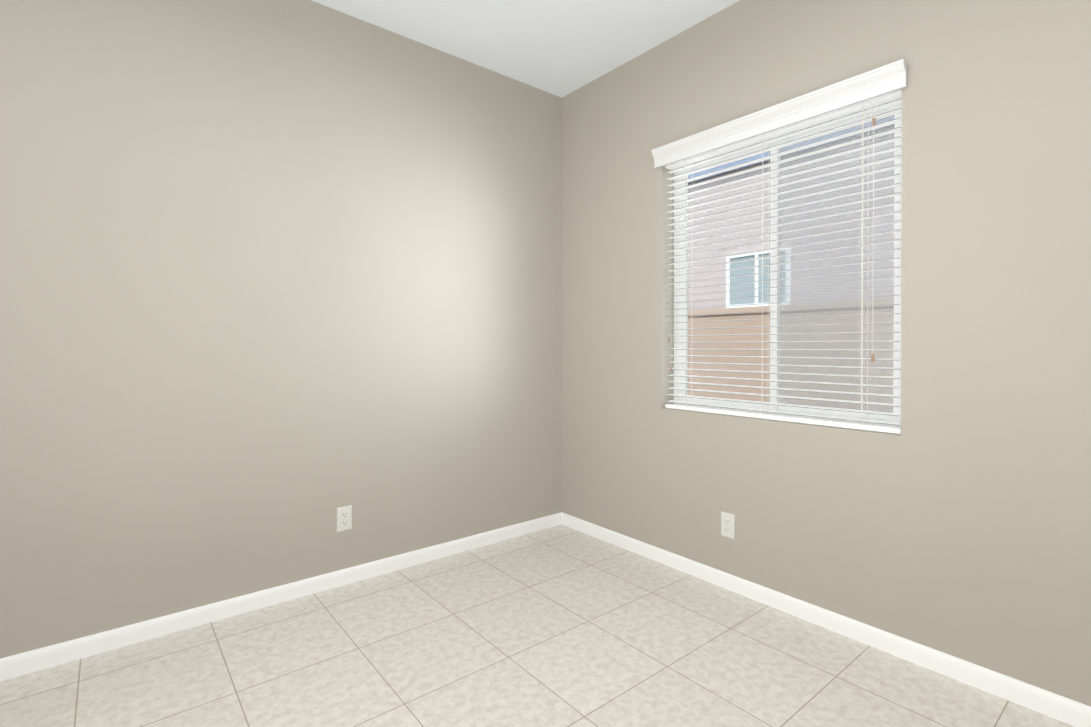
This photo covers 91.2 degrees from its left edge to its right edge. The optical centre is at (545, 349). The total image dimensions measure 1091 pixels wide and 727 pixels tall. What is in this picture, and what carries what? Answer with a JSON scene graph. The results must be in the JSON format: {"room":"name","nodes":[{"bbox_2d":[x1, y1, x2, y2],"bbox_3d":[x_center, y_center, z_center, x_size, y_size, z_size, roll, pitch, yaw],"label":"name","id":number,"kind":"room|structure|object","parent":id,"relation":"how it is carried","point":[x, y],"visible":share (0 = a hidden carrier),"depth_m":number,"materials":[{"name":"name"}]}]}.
{"room":"empty room","nodes":[
{"label":"empty room","id":0,"kind":"room"},
{"bbox_2d":[0,0,559,658],"bbox_3d":[-1.269,-0.239,2.436,3.760,2.740,0.180,0,0,-39],"label":"wall","id":1,"kind":"structure","parent":0,"point":[282,282],"depth_m":2.32,"materials":[{"name":"beige paint"}]},
{"bbox_2d":[0,513,559,680],"bbox_3d":[-1.208,1.095,2.370,3.400,0.072,0.013,0,0,-39],"label":"baseboard","id":2,"kind":"structure","parent":1,"relation":"attached to","point":[20,664],"depth_m":2.28,"materials":[{"name":"white wood"}]},
{"bbox_2d":[337,505,351,531],"bbox_3d":[-0.966,0.815,2.569,0.070,0.114,0.008,0,0,-39],"label":"electrical outlet","id":3,"kind":"object","parent":1,"relation":"attached to","point":[344,518],"visible":1,"depth_m":2.56,"materials":[{"name":"white plastic"}]},
{"bbox_2d":[312,0,738,97],"bbox_3d":[-0.168,-1.660,1.079,3.760,0.120,3.660,0,0,-39],"label":"ceiling","id":4,"kind":"structure","parent":0,"point":[561,48],"depth_m":2.68,"materials":[{"name":"white paint"}]},
{"bbox_2d":[0,524,1073,726],"bbox_3d":[-0.168,1.169,1.098,3.760,0.060,3.660,0,0,-39],"label":"floor","id":5,"kind":"structure","parent":0,"point":[560,625],"depth_m":1.92,"materials":[{"name":"tile"}]},
{"bbox_2d":[560,0,1090,706],"bbox_3d":[1.218,-0.238,2.221,0.180,2.740,3.300,0,0,-39],"label":"wall","id":6,"kind":"structure","parent":0,"point":[965,534],"depth_m":1.94,"materials":[{"name":"beige paint"}]},
{"bbox_2d":[721,511,734,538],"bbox_3d":[0.859,0.830,2.519,0.008,0.114,0.070,0,0,-39],"label":"electrical outlet","id":7,"kind":"object","parent":6,"relation":"attached to","point":[728,525],"visible":1,"depth_m":2.52,"materials":[{"name":"white plastic"}]},
{"bbox_2d":[651,59,906,168],"bbox_3d":[0.937,-1.002,2.379,0.041,0.090,1.152,0,0,-39],"label":"window valance","id":8,"kind":"object","parent":6,"relation":"attached to","point":[880,81],"visible":0.9,"depth_m":2.25,"materials":[{"name":"white paint"}]},
{"bbox_2d":[662,408,900,436],"bbox_3d":[1.002,0.319,2.430,0.105,0.004,1.102,0,0,-39],"label":"window sill","id":9,"kind":"structure","parent":6,"relation":"attached to","point":[812,425],"depth_m":2.30,"materials":[{"name":"white paint"}]},
{"bbox_2d":[674,103,901,426],"bbox_3d":[1.066,-0.340,2.478,0.060,1.320,1.102,0,0,-39],"label":"window","id":10,"kind":"structure","parent":6,"relation":"in","point":[773,313],"depth_m":2.35,"materials":[{"name":"clear glass"}]},
{"bbox_2d":[665,89,901,433],"bbox_3d":[0.992,-0.342,2.417,0.069,1.310,1.086,0,0,-39],"label":"window blind","id":11,"kind":"object","parent":10,"relation":"attached to","point":[894,98],"visible":0.9,"depth_m":2.31,"materials":[{"name":"white plastic"}]},
{"bbox_2d":[560,512,1090,726],"bbox_3d":[1.143,1.096,2.168,0.013,0.072,3.240,0,0,-39],"label":"baseboard","id":12,"kind":"structure","parent":6,"relation":"attached to","point":[1052,705],"depth_m":2.04,"materials":[{"name":"white wood"}]},
{"bbox_3d":[5.596,1.324,7.938,13.819,0.100,28.000,0,0,-39],"label":"ground","id":13,"kind":"structure","parent":0,"visible":0},
{"bbox_2d":[688,298,893,412],"bbox_3d":[0.886,0.471,5.375,0.170,1.640,22.000,0,0,-39],"label":"wall","id":14,"kind":"structure","parent":13,"relation":"on","point":[753,314],"depth_m":4.21,"materials":[{"name":"beige paint"}]},
{"bbox_2d":[688,116,893,310],"bbox_3d":[3.654,-1.214,7.626,4.100,4.980,22.000,0,0,-39],"label":"neighboring building","id":15,"kind":"structure","parent":13,"relation":"on","point":[745,302],"depth_m":5.98,"materials":[{"name":"beige paint"}]}
]}

